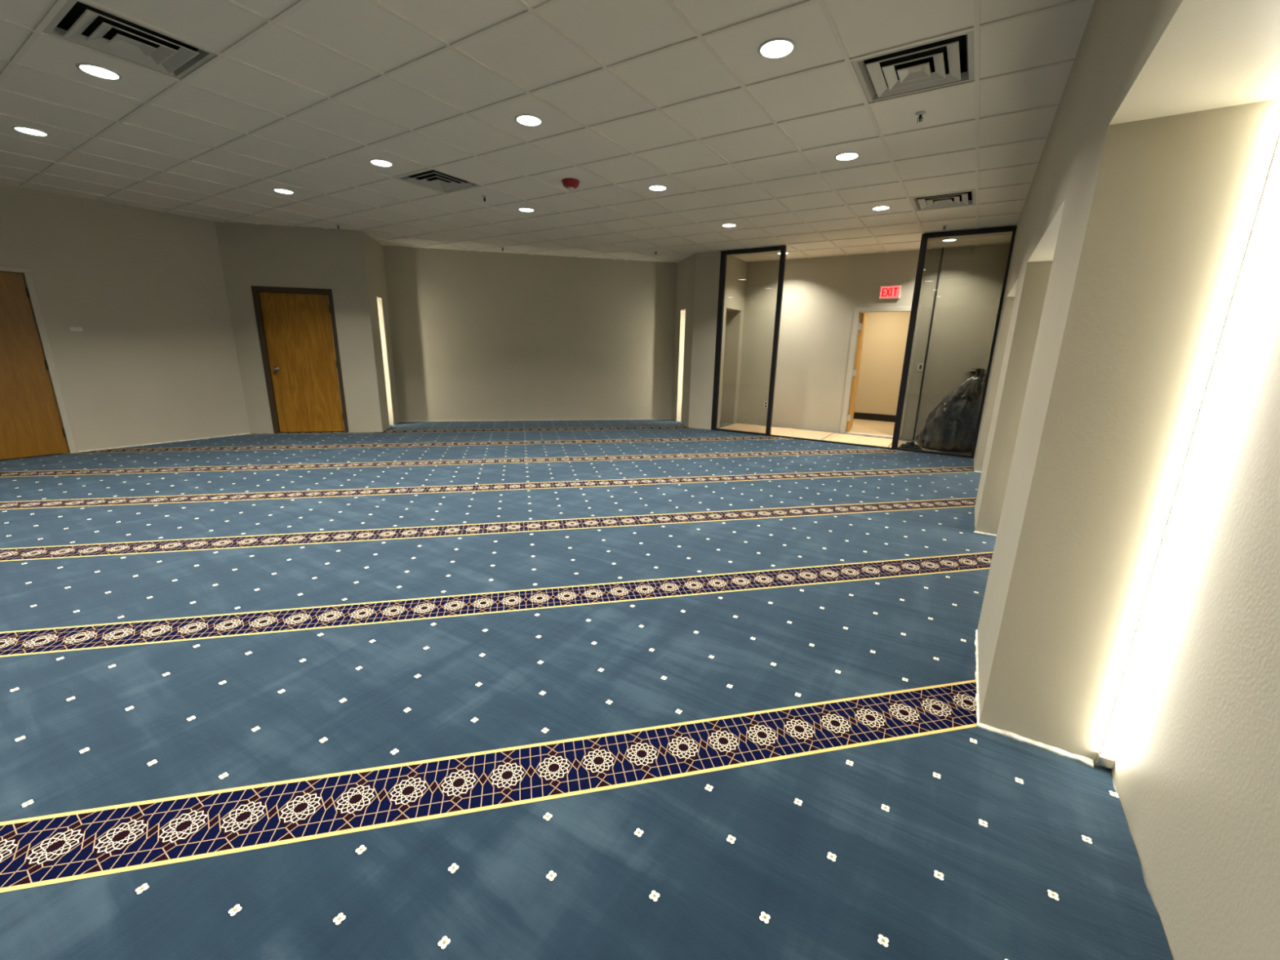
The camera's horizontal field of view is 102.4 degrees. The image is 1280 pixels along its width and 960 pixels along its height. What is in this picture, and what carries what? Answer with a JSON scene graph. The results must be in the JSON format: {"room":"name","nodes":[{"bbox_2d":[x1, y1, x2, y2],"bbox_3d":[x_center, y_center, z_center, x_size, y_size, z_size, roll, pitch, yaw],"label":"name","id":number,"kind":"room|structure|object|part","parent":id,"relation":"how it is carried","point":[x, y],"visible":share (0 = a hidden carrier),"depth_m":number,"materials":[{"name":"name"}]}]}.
{"room":"mosque","nodes":[
{"label":"mosque","id":0,"kind":"room"},
{"bbox_2d":[0,183,249,452],"bbox_3d":[-8.015,-1.391,4.385,0.140,3.073,7.720,10,17,31],"label":"wall","id":1,"kind":"structure","parent":0,"point":[153,359],"depth_m":6.55,"materials":[{"name":"paint"}]},
{"bbox_2d":[0,266,76,459],"bbox_3d":[-7.231,-1.267,5.679,0.142,2.116,1.025,10,17,31],"label":"door","id":2,"kind":"structure","parent":1,"relation":"in","point":[34,421],"depth_m":5.91,"materials":[{"name":"brown wood"}]},
{"bbox_2d":[66,326,83,331],"bbox_3d":[-6.759,-1.805,6.156,0.022,0.060,0.123,10,17,31],"label":"sensor","id":3,"kind":"object","parent":1,"relation":"attached to","point":[69,328],"visible":1,"depth_m":6.14,"materials":[{"name":"beige plastic"}]},
{"bbox_2d":[78,433,248,452],"bbox_3d":[-6.421,-0.526,7.081,0.021,0.019,1.830,10,17,31],"label":"trim","id":4,"kind":"structure","parent":1,"relation":"attached to","point":[243,433],"depth_m":6.95,"materials":[{"name":"paint"}]},
{"bbox_2d":[214,221,384,433],"bbox_3d":[-5.015,-2.184,7.736,1.860,3.073,0.140,-2,15,-12],"label":"wall","id":5,"kind":"structure","parent":0,"point":[335,260],"depth_m":7.54,"materials":[{"name":"paint"}]},
{"bbox_2d":[250,285,348,433],"bbox_3d":[-5.100,-1.778,7.804,1.045,2.141,0.155,-2,15,-12],"label":"door","id":6,"kind":"structure","parent":5,"relation":"in","point":[297,331],"depth_m":7.77,"materials":[{"name":"brown wood"}]},
{"bbox_3d":[-5.461,-1.663,7.707,0.080,0.080,0.070,-2,15,-12],"label":"knob","id":7,"kind":"part","parent":6,"relation":"part of","materials":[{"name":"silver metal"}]},
{"bbox_2d":[364,232,399,430],"bbox_3d":[-4.460,-2.354,8.448,0.460,3.073,1.049,-2,15,-12],"label":"wall","id":8,"kind":"structure","parent":0,"point":[375,255],"depth_m":8.50,"materials":[{"name":"paint"}]},
{"bbox_2d":[382,245,677,421],"bbox_3d":[-1.851,-2.596,9.610,5.548,3.073,0.140,-2,15,-12],"label":"wall","id":9,"kind":"structure","parent":0,"point":[476,335],"depth_m":9.49,"materials":[{"name":"paint"}]},
{"bbox_2d":[399,418,671,422],"bbox_3d":[-1.864,-1.151,9.901,5.148,0.020,0.022,-2,15,-12],"label":"trim","id":10,"kind":"structure","parent":9,"relation":"attached to","point":[611,419],"depth_m":9.91,"materials":[{"name":"paint"}]},
{"bbox_2d":[0,0,1094,262],"bbox_3d":[-1.339,-2.972,5.098,11.606,0.029,17.093,10,17,31],"label":"ceiling","id":11,"kind":"structure","parent":0,"point":[299,96],"depth_m":3.70,"materials":[{"name":"beige tile"}]},
{"bbox_2d":[11,125,49,136],"bbox_3d":[-4.870,-2.786,4.112,0.200,0.006,0.200,10,17,31],"label":"recessed light","id":12,"kind":"object","parent":11,"relation":"in","point":[28,131],"visible":1,"depth_m":4.10,"materials":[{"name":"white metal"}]},
{"bbox_2d":[75,62,122,79],"bbox_3d":[-3.328,-2.512,3.167,0.200,0.006,0.200,10,17,31],"label":"recessed light","id":13,"kind":"object","parent":11,"relation":"in","point":[98,71],"visible":1,"depth_m":3.16,"materials":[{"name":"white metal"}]},
{"bbox_2d":[42,0,216,79],"bbox_3d":[-2.813,-2.493,2.834,0.584,0.176,0.584,10,17,31],"label":"ceiling vent","id":14,"kind":"object","parent":11,"relation":"in","point":[77,22],"visible":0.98,"depth_m":2.90,"materials":[{"name":"silver metal"}]},
{"bbox_2d":[272,188,294,194],"bbox_3d":[-3.886,-3.148,5.611,0.200,0.006,0.200,10,17,31],"label":"recessed light","id":15,"kind":"object","parent":11,"relation":"in","point":[278,190],"visible":1,"depth_m":5.61,"materials":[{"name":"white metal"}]},
{"bbox_2d":[368,159,393,167],"bbox_3d":[-2.345,-2.874,4.666,0.200,0.006,0.200,10,17,31],"label":"recessed light","id":16,"kind":"object","parent":11,"relation":"in","point":[380,162],"visible":1,"depth_m":4.66,"materials":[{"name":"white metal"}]},
{"bbox_2d":[395,168,479,193],"bbox_3d":[-2.016,-3.067,5.147,0.584,0.176,0.584,10,17,31],"label":"ceiling vent","id":17,"kind":"object","parent":11,"relation":"in","point":[432,179],"visible":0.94,"depth_m":5.27,"materials":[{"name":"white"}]},
{"bbox_2d":[481,195,487,202],"bbox_3d":[-1.706,-3.084,5.647,0.066,0.059,0.066,10,17,31],"label":"sprinkler head","id":18,"kind":"object","parent":11,"relation":"attached to","point":[483,196],"visible":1,"depth_m":5.64},
{"bbox_2d":[517,207,534,212],"bbox_3d":[-1.362,-3.236,6.165,0.200,0.006,0.200,10,17,31],"label":"recessed light","id":19,"kind":"object","parent":11,"relation":"in","point":[521,209],"visible":1,"depth_m":6.16,"materials":[{"name":"white metal"}]},
{"bbox_2d":[515,114,542,126],"bbox_3d":[-0.803,-2.600,3.721,0.200,0.006,0.200,10,17,31],"label":"recessed light","id":20,"kind":"object","parent":11,"relation":"in","point":[529,120],"visible":1,"depth_m":3.72,"materials":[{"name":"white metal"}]},
{"bbox_2d":[561,177,579,191],"bbox_3d":[-0.682,-2.899,5.071,0.180,0.090,0.180,10,17,31],"label":"fire alarm","id":21,"kind":"object","parent":11,"relation":"attached to","point":[571,184],"visible":1,"depth_m":5.02,"materials":[{"name":"red plastic"}]},
{"bbox_2d":[648,184,667,191],"bbox_3d":[0.180,-2.962,5.220,0.200,0.006,0.200,10,17,31],"label":"recessed light","id":22,"kind":"object","parent":11,"relation":"in","point":[655,187],"visible":1,"depth_m":5.22,"materials":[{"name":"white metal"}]},
{"bbox_2d":[721,223,737,227],"bbox_3d":[1.163,-3.325,6.719,0.200,0.006,0.200,10,17,31],"label":"recessed light","id":23,"kind":"object","parent":11,"relation":"in","point":[728,225],"visible":1,"depth_m":6.72,"materials":[{"name":"white metal"}]},
{"bbox_2d":[757,37,795,59],"bbox_3d":[0.738,-2.325,2.776,0.200,0.006,0.200,10,17,31],"label":"recessed light","id":24,"kind":"object","parent":11,"relation":"in","point":[778,47],"visible":1,"depth_m":2.77,"materials":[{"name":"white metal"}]},
{"bbox_2d":[834,151,860,160],"bbox_3d":[1.722,-2.688,4.275,0.200,0.006,0.200,10,17,31],"label":"recessed light","id":25,"kind":"object","parent":11,"relation":"in","point":[846,156],"visible":1,"depth_m":4.27,"materials":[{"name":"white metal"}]},
{"bbox_2d":[871,205,890,210],"bbox_3d":[2.705,-3.050,5.774,0.200,0.006,0.200,10,17,31],"label":"recessed light","id":26,"kind":"object","parent":11,"relation":"in","point":[878,207],"visible":1,"depth_m":5.76,"materials":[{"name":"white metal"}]},
{"bbox_2d":[851,30,974,102],"bbox_3d":[1.581,-2.427,2.942,0.584,0.176,0.584,10,17,31],"label":"ceiling vent","id":27,"kind":"object","parent":11,"relation":"in","point":[948,60],"visible":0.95,"depth_m":3.03,"materials":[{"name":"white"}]},
{"bbox_2d":[915,111,926,124],"bbox_3d":[1.901,-2.456,3.491,0.066,0.059,0.066,10,17,31],"label":"sprinkler head","id":28,"kind":"object","parent":11,"relation":"attached to","point":[920,113],"visible":1,"depth_m":3.48},
{"bbox_2d":[910,191,975,210],"bbox_3d":[3.220,-3.031,5.440,0.584,0.176,0.584,10,17,31],"label":"ceiling vent","id":29,"kind":"object","parent":11,"relation":"in","point":[963,198],"visible":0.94,"depth_m":5.53,"materials":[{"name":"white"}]},
{"bbox_2d":[941,239,957,241],"bbox_3d":[4.399,-3.407,7.309,0.200,0.006,0.200,10,17,31],"label":"recessed light","id":30,"kind":"object","parent":11,"relation":"in","point":[947,240],"visible":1,"depth_m":7.32,"materials":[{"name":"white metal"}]},
{"bbox_2d":[0,418,1173,958],"bbox_3d":[-1.711,-0.035,5.811,11.500,0.119,16.500,10,17,31],"label":"floor","id":31,"kind":"structure","parent":0,"point":[864,426],"depth_m":9.45,"materials":[{"name":"beige"}]},
{"bbox_2d":[0,419,1173,959],"bbox_3d":[-2.345,0.203,4.597,9.923,0.010,13.460,10,17,31],"label":"carpet","id":32,"kind":"object","parent":31,"relation":"on","point":[591,689],"visible":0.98,"depth_m":1.96,"materials":[{"name":"blue carpet"}]},
{"bbox_2d":[711,245,786,435],"bbox_3d":[1.765,-2.253,8.559,1.075,2.956,0.060,10,17,31],"label":"partition panel","id":33,"kind":"object","parent":32,"relation":"on","point":[724,254],"visible":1,"depth_m":8.50,"materials":[{"name":"black metal"}]},
{"bbox_2d":[769,434,891,448],"bbox_3d":[2.972,-0.613,8.164,1.859,0.023,0.060,10,17,31],"label":"floor track","id":34,"kind":"object","parent":32,"relation":"on","point":[771,435],"visible":1,"depth_m":8.10,"materials":[{"name":"black metal"}]},
{"bbox_2d":[891,225,1017,457],"bbox_3d":[4.238,-1.814,7.043,1.074,2.956,0.060,10,17,31],"label":"door frame","id":35,"kind":"structure","parent":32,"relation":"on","point":[925,237],"depth_m":7.04,"materials":[{"name":"black metal"}]},
{"bbox_2d":[719,423,833,439],"bbox_3d":[2.398,-0.874,9.203,1.830,0.006,1.044,10,17,31],"label":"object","id":36,"kind":"structure","parent":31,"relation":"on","point":[819,435],"depth_m":9.18,"materials":[{"name":"beige tile"}]},
{"bbox_2d":[822,433,892,447],"bbox_3d":[3.587,-0.656,8.448,0.980,0.006,0.997,10,17,31],"label":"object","id":37,"kind":"structure","parent":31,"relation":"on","point":[841,437],"depth_m":8.44,"materials":[{"name":"beige tile"}]},
{"bbox_2d":[888,440,971,455],"bbox_3d":[4.449,-0.492,7.880,1.070,0.006,0.924,10,17,31],"label":"board","id":38,"kind":"object","parent":31,"relation":"on","point":[900,442],"visible":0.1,"depth_m":7.67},
{"bbox_2d":[898,440,922,449],"bbox_3d":[4.036,-0.519,7.672,0.340,0.125,0.180,10,17,31],"label":"carpet offcut","id":39,"kind":"object","parent":38,"relation":"on","point":[912,445],"visible":0.84,"depth_m":7.64,"materials":[{"name":"teal carpet"}]},
{"bbox_2d":[915,368,986,452],"bbox_3d":[4.622,-1.065,7.694,0.770,1.200,0.667,10,17,31],"label":"bag","id":40,"kind":"object","parent":38,"relation":"on","point":[951,425],"visible":0.93,"depth_m":7.47,"materials":[{"name":"grey plastic"}]},
{"bbox_2d":[961,367,986,382],"bbox_3d":[4.997,-1.107,7.839,0.349,1.224,0.356,10,17,31],"label":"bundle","id":41,"kind":"object","parent":38,"relation":"on","point":[974,371],"visible":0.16,"depth_m":7.71,"materials":[{"name":"black"}]},
{"bbox_2d":[671,253,696,426],"bbox_3d":[1.021,-2.538,9.621,0.460,3.073,1.109,-2,15,-12],"label":"wall","id":42,"kind":"structure","parent":0,"point":[686,272],"depth_m":9.56,"materials":[{"name":"paint"}]},
{"bbox_2d":[688,250,720,429],"bbox_3d":[1.143,-2.374,8.987,0.452,3.073,0.140,10,17,31],"label":"wall","id":43,"kind":"structure","parent":0,"point":[707,264],"depth_m":8.91,"materials":[{"name":"paint"}]},
{"bbox_2d":[716,254,747,427],"bbox_3d":[1.512,-2.498,9.502,0.360,3.073,1.190,10,17,31],"label":"wall","id":44,"kind":"structure","parent":0,"point":[736,268],"depth_m":9.71,"materials":[{"name":"paint"}]},
{"bbox_2d":[737,243,1010,440],"bbox_3d":[3.950,-2.240,8.697,4.800,3.073,0.150,10,17,31],"label":"wall","id":45,"kind":"structure","parent":0,"point":[820,297],"depth_m":8.78,"materials":[{"name":"paint"}]},
{"bbox_2d":[763,401,768,408],"bbox_3d":[2.404,-1.441,9.832,0.075,0.120,0.009,10,17,31],"label":"wall outlet","id":46,"kind":"object","parent":45,"relation":"attached to","point":[766,403],"visible":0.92,"depth_m":9.83,"materials":[{"name":"beige plastic"}]},
{"bbox_2d":[840,306,921,438],"bbox_3d":[4.260,-1.889,9.049,1.007,2.128,0.917,10,17,31],"label":"door frame","id":47,"kind":"structure","parent":45,"relation":"in","point":[858,326],"depth_m":8.85,"materials":[{"name":"brown wood"}]},
{"bbox_2d":[879,284,902,298],"bbox_3d":[4.052,-3.041,8.330,0.310,0.200,0.060,10,17,31],"label":"exit sign","id":48,"kind":"object","parent":45,"relation":"attached to","point":[886,291],"visible":1,"depth_m":8.30,"materials":[{"name":"red plastic"}]},
{"bbox_2d":[917,363,923,370],"bbox_3d":[4.543,-1.828,8.332,0.075,0.120,0.010,10,17,31],"label":"light switch","id":49,"kind":"object","parent":45,"relation":"attached to","point":[920,367],"visible":1,"depth_m":8.33,"materials":[{"name":"beige plastic"}]},
{"bbox_2d":[912,247,944,439],"bbox_3d":[4.593,-2.108,8.212,0.025,2.963,0.045,10,17,31],"label":"trim","id":50,"kind":"structure","parent":45,"relation":"attached to","point":[942,251],"depth_m":8.18,"materials":[{"name":"grey metal"}]},
{"bbox_2d":[848,311,911,415],"bbox_3d":[5.036,-2.709,10.622,5.700,3.073,0.100,10,17,31],"label":"wall","id":51,"kind":"structure","parent":0,"point":[886,333],"depth_m":10.65,"materials":[{"name":"beige paint"}]},
{"bbox_2d":[848,412,895,422],"bbox_3d":[5.229,-1.287,10.770,4.500,0.148,0.015,10,17,31],"label":"baseboard","id":52,"kind":"structure","parent":51,"relation":"attached to","point":[879,417],"depth_m":10.91,"materials":[{"name":"black rubber"}]},
{"bbox_2d":[973,0,1279,959],"bbox_3d":[1.912,-0.592,2.082,0.467,3.073,14.101,10,17,31],"label":"wall","id":53,"kind":"structure","parent":0,"point":[1136,221],"depth_m":1.49,"materials":[{"name":"paint"}]},
{"bbox_2d":[974,629,979,722],"bbox_3d":[1.522,0.859,2.327,0.012,0.017,0.830,10,17,31],"label":"trim","id":54,"kind":"structure","parent":53,"relation":"attached to","point":[976,673],"depth_m":2.27,"materials":[{"name":"paint"}]},
{"bbox_2d":[973,530,996,536],"bbox_3d":[2.865,0.447,4.038,0.410,0.023,0.018,10,17,31],"label":"trim","id":55,"kind":"structure","parent":53,"relation":"attached to","point":[980,532],"depth_m":4.10,"materials":[{"name":"paint"}]},
{"bbox_2d":[976,722,1093,767],"bbox_3d":[1.438,0.968,1.887,0.345,0.022,0.024,10,17,31],"label":"trim","id":56,"kind":"structure","parent":53,"relation":"attached to","point":[1087,761],"depth_m":1.88,"materials":[{"name":"paint"}]},
{"bbox_2d":[1095,136,1279,768],"bbox_3d":[1.628,0.016,1.534,0.044,2.004,0.022,10,17,31],"label":"led strip","id":57,"kind":"object","parent":53,"relation":"attached to","point":[1268,207],"visible":1,"depth_m":1.50,"materials":[{"name":"glowing white light-emitting diffuser"}]}
]}

